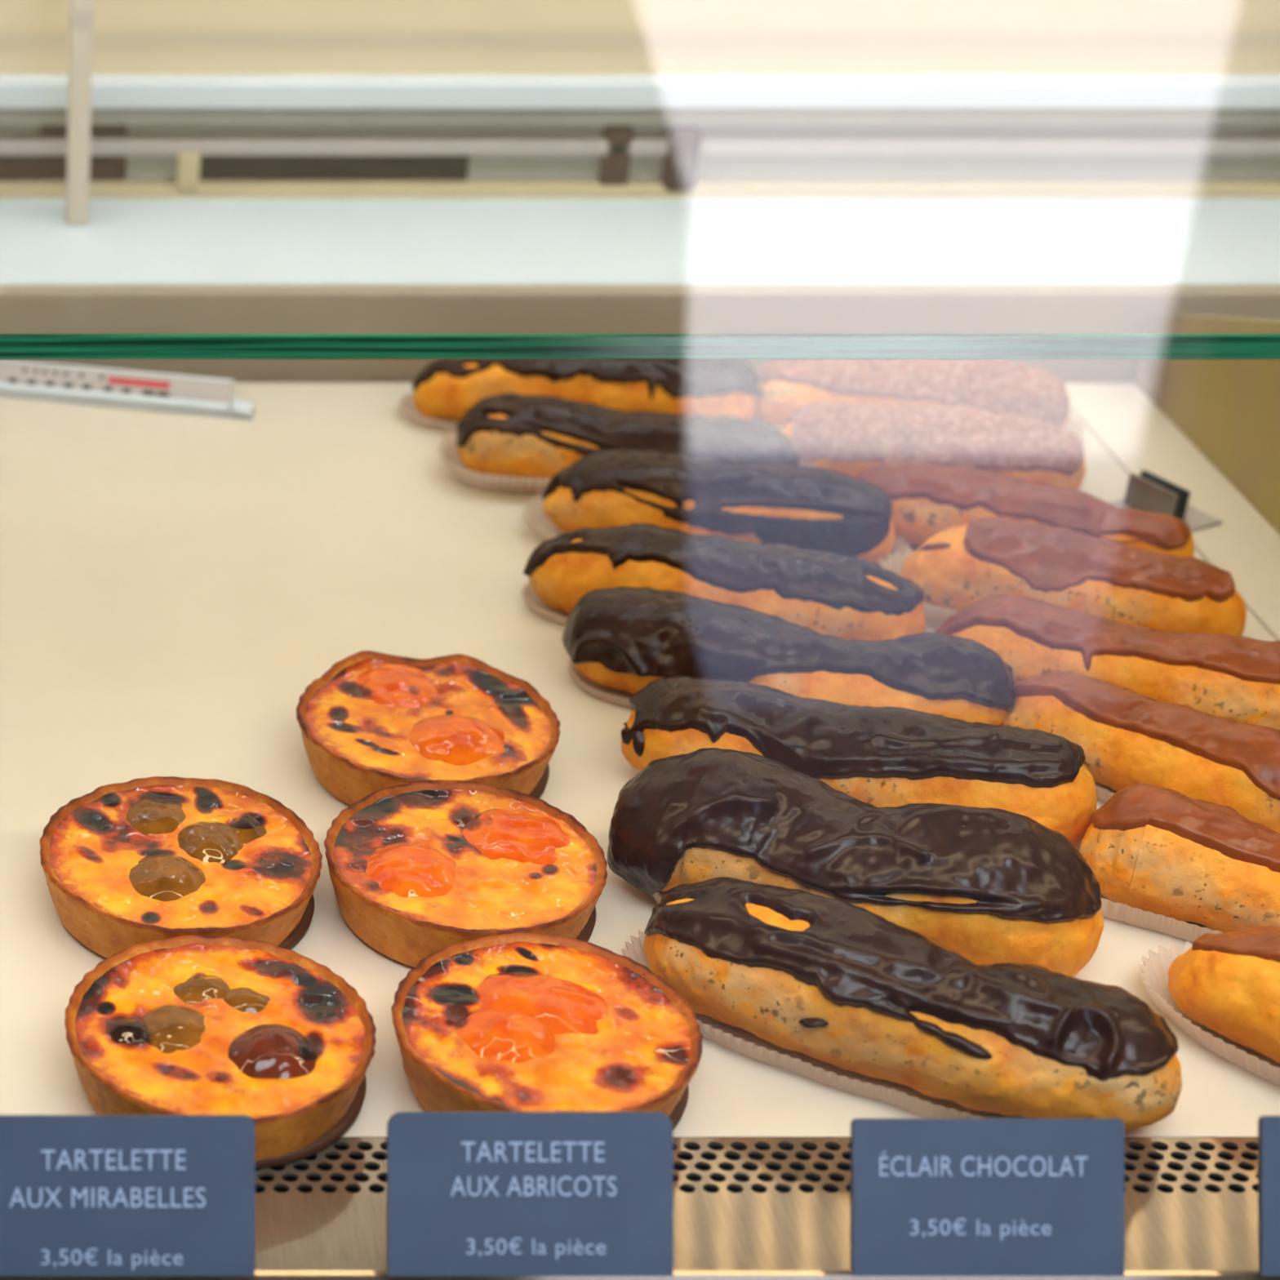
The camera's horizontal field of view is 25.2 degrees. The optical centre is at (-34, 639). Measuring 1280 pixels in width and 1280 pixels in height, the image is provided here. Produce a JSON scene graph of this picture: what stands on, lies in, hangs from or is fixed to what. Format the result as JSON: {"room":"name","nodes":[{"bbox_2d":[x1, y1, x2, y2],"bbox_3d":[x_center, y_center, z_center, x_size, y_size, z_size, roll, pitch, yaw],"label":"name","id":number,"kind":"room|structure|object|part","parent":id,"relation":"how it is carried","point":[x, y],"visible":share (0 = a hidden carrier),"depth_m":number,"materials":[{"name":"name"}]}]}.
{"room":"food shop","nodes":[
{"label":"food shop","id":0,"kind":"room"},
{"bbox_3d":[0.300,1.021,1.175,4.200,0.100,3.910,0,29,0],"label":"floor","id":1,"kind":"structure","parent":0,"visible":0},
{"bbox_2d":[0,0,1279,1279],"bbox_3d":[0.250,0.152,1.215,1.420,1.390,1.010,0,28,0],"label":"display case","id":2,"kind":"object","parent":1,"relation":"on","point":[242,191],"visible":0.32,"depth_m":1.30,"materials":[{"name":"white paint"}]},
{"bbox_2d":[0,1115,254,1275],"bbox_3d":[0.038,0.146,0.712,0.075,0.038,0.022,0,28,0],"label":"price tag","id":3,"kind":"object","parent":2,"relation":"attached to","point":[81,1195],"visible":1,"depth_m":0.71,"materials":[{"name":"blue plastic"},{"name":"dark rubber"}]},
{"bbox_2d":[386,1111,673,1275],"bbox_3d":[0.148,0.145,0.712,0.075,0.039,0.022,0,28,0],"label":"price tag","id":4,"kind":"object","parent":2,"relation":"attached to","point":[469,1193],"visible":1,"depth_m":0.71,"materials":[{"name":"blue plastic"},{"name":"dark rubber"}]},
{"bbox_2d":[0,382,1279,1146],"bbox_3d":[0.023,0.013,1.003,0.943,0.004,0.541,0,28,0],"label":"plate","id":5,"kind":"object","parent":2,"relation":"on","point":[173,586],"visible":0.21,"depth_m":1.02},
{"bbox_2d":[0,359,254,419],"bbox_3d":[0.066,-0.114,1.218,0.127,0.012,0.014,6,29,12],"label":"thermometer","id":6,"kind":"object","parent":5,"relation":"on","point":[72,384],"visible":1,"depth_m":1.22,"materials":[{"name":"white paint"}]},
{"bbox_2d":[40,776,322,958],"bbox_3d":[0.067,0.075,0.859,0.089,0.023,0.090,-5,29,-9],"label":"tartlet","id":7,"kind":"object","parent":5,"relation":"on","point":[141,860],"visible":0.99,"depth_m":0.85,"materials":[{"name":"orange food"}]},
{"bbox_2d":[64,934,376,1168],"bbox_3d":[0.072,0.118,0.779,0.089,0.025,0.089,-19,34,-31],"label":"tartlet","id":8,"kind":"object","parent":5,"relation":"on","point":[267,1033],"visible":0.99,"depth_m":0.77,"materials":[{"name":"orange food"}]},
{"bbox_2d":[296,650,560,805],"bbox_3d":[0.158,0.034,0.934,0.090,0.025,0.089,0,28,0],"label":"tartlet","id":9,"kind":"object","parent":5,"relation":"on","point":[374,721],"visible":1,"depth_m":0.93,"materials":[{"name":"orange food"}]},
{"bbox_2d":[324,781,607,967],"bbox_3d":[0.157,0.076,0.858,0.088,0.023,0.089,0,28,0],"label":"tartlet","id":10,"kind":"object","parent":5,"relation":"on","point":[417,870],"visible":1,"depth_m":0.85,"materials":[{"name":"orange food"}]},
{"bbox_2d":[520,579,569,625],"bbox_3d":[0.278,-0.006,1.026,0.136,0.006,0.047,9,30,16],"label":"case","id":11,"kind":"object","parent":5,"relation":"on","point":[531,599],"visible":0.09,"depth_m":1.04,"materials":[{"name":"white paper"}]},
{"bbox_2d":[523,523,925,640],"bbox_3d":[0.284,-0.020,1.017,0.148,0.039,0.047,9,30,16],"label":"eclair","id":12,"kind":"object","parent":11,"relation":"on","point":[844,597],"visible":0.82,"depth_m":1.00,"materials":[{"name":"brown food"}]},
{"bbox_2d":[391,931,702,1129],"bbox_3d":[0.166,0.118,0.780,0.088,0.024,0.087,-18,33,-29],"label":"tartlet","id":13,"kind":"object","parent":5,"relation":"on","point":[521,1021],"visible":0.96,"depth_m":0.77,"materials":[{"name":"orange food"}]},
{"bbox_2d":[396,391,766,431],"bbox_3d":[0.271,-0.099,1.196,0.161,0.007,0.049,2,29,4],"label":"case","id":14,"kind":"object","parent":5,"relation":"on","point":[406,404],"visible":0.16,"depth_m":1.20,"materials":[{"name":"white paper"}]},
{"bbox_2d":[412,359,759,421],"bbox_3d":[0.272,-0.114,1.190,0.150,0.039,0.046,3,29,6],"label":"eclair","id":15,"kind":"object","parent":14,"relation":"on","point":[445,388],"visible":0.56,"depth_m":1.17,"materials":[{"name":"brown food"}]},
{"bbox_2d":[568,658,634,708],"bbox_3d":[0.287,0.023,0.974,0.142,0.006,0.046,11,30,19],"label":"case","id":16,"kind":"object","parent":5,"relation":"on","point":[620,697],"visible":0.12,"depth_m":0.98,"materials":[{"name":"white paper"}]},
{"bbox_2d":[561,586,1015,725],"bbox_3d":[0.291,0.008,0.965,0.157,0.039,0.050,9,30,17],"label":"eclair","id":17,"kind":"object","parent":16,"relation":"on","point":[628,639],"visible":0.91,"depth_m":0.95,"materials":[{"name":"brown food"}]},
{"bbox_2d":[435,430,815,495],"bbox_3d":[0.276,-0.070,1.138,0.157,0.013,0.052,5,29,10],"label":"case","id":18,"kind":"object","parent":5,"relation":"on","point":[448,451],"visible":0.17,"depth_m":1.13,"materials":[{"name":"white paper"}]},
{"bbox_2d":[455,392,799,478],"bbox_3d":[0.276,-0.081,1.132,0.141,0.037,0.042,6,29,10],"label":"eclair","id":19,"kind":"object","parent":18,"relation":"on","point":[507,434],"visible":0.73,"depth_m":1.12,"materials":[{"name":"brown food"}]},
{"bbox_2d":[652,890,662,903],"bbox_3d":[0.276,0.088,0.852,0.130,0.008,0.059,14,32,24],"label":"case","id":20,"kind":"object","parent":5,"relation":"on","point":[657,895],"visible":0.02,"depth_m":0.86,"materials":[{"name":"white paper"}]},
{"bbox_2d":[607,747,1103,977],"bbox_3d":[0.275,0.067,0.843,0.150,0.052,0.061,15,32,25],"label":"eclair","id":21,"kind":"object","parent":20,"relation":"on","point":[984,886],"visible":0.91,"depth_m":0.82,"materials":[{"name":"brown food"}]},
{"bbox_2d":[521,492,912,568],"bbox_3d":[0.299,-0.041,1.086,0.152,0.010,0.054,8,29,14],"label":"case","id":22,"kind":"object","parent":5,"relation":"on","point":[534,515],"visible":0.12,"depth_m":1.10,"materials":[{"name":"white paper"}]},
{"bbox_2d":[541,448,895,563],"bbox_3d":[0.299,-0.053,1.079,0.137,0.039,0.047,8,29,14],"label":"eclair","id":23,"kind":"object","parent":22,"relation":"on","point":[796,505],"visible":0.85,"depth_m":1.06,"materials":[{"name":"brown food"}]},
{"bbox_2d":[621,930,1039,1118],"bbox_3d":[0.256,0.116,0.799,0.134,0.010,0.051,18,33,30],"label":"case","id":24,"kind":"object","parent":5,"relation":"on","point":[740,1040],"visible":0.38,"depth_m":0.79,"materials":[{"name":"white paper"}]},
{"bbox_2d":[644,876,1182,1130],"bbox_3d":[0.270,0.104,0.784,0.154,0.044,0.054,16,32,26],"label":"eclair","id":25,"kind":"object","parent":24,"relation":"on","point":[840,984],"visible":0.98,"depth_m":0.77,"materials":[{"name":"brown food"}]},
{"bbox_2d":[620,675,1097,846],"bbox_3d":[0.297,0.039,0.905,0.153,0.042,0.045,11,30,19],"label":"eclair","id":26,"kind":"object","parent":5,"relation":"on","point":[879,757],"visible":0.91,"depth_m":0.89,"materials":[{"name":"brown food"}]},
{"bbox_2d":[877,549,958,626],"bbox_3d":[0.404,-0.012,1.030,0.117,0.014,0.055,11,30,19],"label":"case","id":27,"kind":"object","parent":5,"relation":"on","point":[935,615],"visible":0.07,"depth_m":1.03,"materials":[{"name":"white paper"}]},
{"bbox_2d":[898,517,1246,636],"bbox_3d":[0.416,-0.022,1.020,0.123,0.039,0.046,12,31,20],"label":"eclair","id":28,"kind":"object","parent":27,"relation":"on","point":[956,567],"visible":0.84,"depth_m":1.00,"materials":[{"name":"brown food"}]},
{"bbox_2d":[750,414,1086,437],"bbox_3d":[0.412,-0.097,1.191,0.152,0.008,0.045,4,29,7],"label":"case","id":29,"kind":"object","parent":5,"relation":"on","point":[1073,425],"visible":0.03,"depth_m":1.18,"materials":[{"name":"white paper"}]},
{"bbox_2d":[752,359,1070,428],"bbox_3d":[0.412,-0.109,1.185,0.138,0.035,0.040,4,29,8],"label":"eclair","id":30,"kind":"object","parent":29,"relation":"on","point":[1008,386],"visible":0.7,"depth_m":1.17,"materials":[{"name":"pink food"}]},
{"bbox_2d":[783,401,1085,489],"bbox_3d":[0.404,-0.081,1.133,0.121,0.035,0.042,7,29,12],"label":"eclair","id":31,"kind":"object","parent":5,"relation":"on","point":[847,438],"visible":0.77,"depth_m":1.12,"materials":[{"name":"pink food"}]},
{"bbox_2d":[857,460,1194,557],"bbox_3d":[0.418,-0.050,1.077,0.133,0.034,0.039,10,30,18],"label":"eclair","id":32,"kind":"object","parent":5,"relation":"on","point":[928,499],"visible":0.66,"depth_m":1.07,"materials":[{"name":"brown food"}]},
{"bbox_2d":[1094,782,1116,802],"bbox_3d":[0.411,0.053,0.915,0.150,0.009,0.046,23,36,36],"label":"case","id":33,"kind":"object","parent":5,"relation":"on","point":[1104,793],"visible":0.04,"depth_m":0.92,"materials":[{"name":"white paper"}]},
{"bbox_2d":[1001,671,1279,832],"bbox_3d":[0.412,0.040,0.908,0.139,0.037,0.043,23,36,36],"label":"eclair","id":34,"kind":"object","parent":33,"relation":"on","point":[1127,737],"visible":0.87,"depth_m":0.90,"materials":[{"name":"brown food"}]},
{"bbox_2d":[934,593,1279,729],"bbox_3d":[0.424,0.011,0.962,0.157,0.037,0.043,12,31,21],"label":"eclair","id":35,"kind":"object","parent":5,"relation":"on","point":[1237,678],"visible":0.74,"depth_m":0.95,"materials":[{"name":"brown food"}]},
{"bbox_2d":[1074,839,1222,942],"bbox_3d":[0.399,0.085,0.853,0.113,0.011,0.047,17,33,29],"label":"case","id":36,"kind":"object","parent":5,"relation":"on","point":[1188,931],"visible":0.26,"depth_m":0.85,"materials":[{"name":"white paper"}]},
{"bbox_2d":[1079,783,1279,933],"bbox_3d":[0.401,0.073,0.846,0.098,0.039,0.042,18,33,29],"label":"eclair","id":37,"kind":"object","parent":36,"relation":"on","point":[1166,852],"visible":0.96,"depth_m":0.84,"materials":[{"name":"orange food"}]},
{"bbox_2d":[1108,469,1222,532],"bbox_3d":[0.494,-0.059,1.114,0.028,0.015,0.034,-13,31,-23],"label":"holder","id":38,"kind":"object","parent":5,"relation":"on","point":[1148,491],"visible":0.77,"depth_m":1.11,"materials":[{"name":"metal"}]},
{"bbox_3d":[0.494,-0.052,1.117,0.028,0.001,0.034,-13,31,-23],"label":"plate","id":39,"kind":"part","parent":38,"relation":"part of","materials":[{"name":"grey plastic"}]},
{"bbox_2d":[1137,941,1279,1085],"bbox_3d":[0.385,0.115,0.798,0.082,0.011,0.052,21,35,34],"label":"case","id":40,"kind":"object","parent":5,"relation":"on","point":[1153,975],"visible":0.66,"depth_m":0.80,"materials":[{"name":"white paper"}]},
{"bbox_2d":[1168,925,1279,1063],"bbox_3d":[0.387,0.102,0.790,0.070,0.042,0.045,24,37,37],"label":"eclair","id":41,"kind":"object","parent":40,"relation":"on","point":[1228,984],"visible":1,"depth_m":0.79,"materials":[{"name":"orange food"}]},
{"bbox_2d":[0,1137,1279,1279],"bbox_3d":[0.260,0.163,0.744,0.740,0.020,0.058,0,29,0],"label":"vent grille","id":42,"kind":"object","parent":2,"relation":"attached to","point":[772,1211],"depth_m":0.74,"materials":[{"name":"metal"}]},
{"bbox_3d":[0.250,-0.263,1.334,1.400,0.009,0.032,0,29,0],"label":"track rail","id":43,"kind":"part","parent":2,"relation":"part of","materials":[{"name":"grey metal"}]},
{"bbox_3d":[0.250,-0.248,1.344,1.400,0.008,0.028,0,29,0],"label":"track rail","id":44,"kind":"part","parent":2,"relation":"part of","materials":[{"name":"grey plastic"}]},
{"bbox_2d":[0,333,1279,359],"bbox_3d":[0.250,-0.183,0.948,1.398,0.008,0.420,0,29,0],"label":"glass shelf","id":45,"kind":"object","parent":2,"relation":"attached to","point":[12,346],"depth_m":0.76,"materials":[{"name":"green glass"}]},
{"bbox_3d":[0.250,-0.227,1.355,1.400,0.010,0.030,0,29,0],"label":"cream rail","id":46,"kind":"part","parent":2,"relation":"part of","materials":[{"name":"beige metal"}]},
{"bbox_3d":[0.250,-0.435,1.248,1.400,0.350,0.020,0,29,0],"label":"panel","id":47,"kind":"part","parent":2,"relation":"part of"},
{"bbox_2d":[850,1118,1124,1275],"bbox_3d":[0.268,0.146,0.712,0.071,0.037,0.022,0,28,0],"label":"price tag","id":48,"kind":"object","parent":2,"relation":"attached to","point":[930,1197],"visible":1,"depth_m":0.71,"materials":[{"name":"plastic"}]},
{"bbox_2d":[1066,382,1279,640],"bbox_3d":[0.722,0.013,1.003,0.452,0.004,0.541,0,28,0],"label":"plate","id":49,"kind":"object","parent":2,"relation":"on","point":[1128,424],"visible":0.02,"depth_m":1.15,"materials":[{"name":"white ceramic"}]},
{"bbox_2d":[1257,1115,1279,1275],"bbox_3d":[0.376,0.146,0.712,0.072,0.038,0.022,0,28,0],"label":"price tag","id":50,"kind":"object","parent":2,"relation":"attached to","point":[1268,1126],"visible":1,"depth_m":0.71,"materials":[{"name":"plastic"}]}
]}

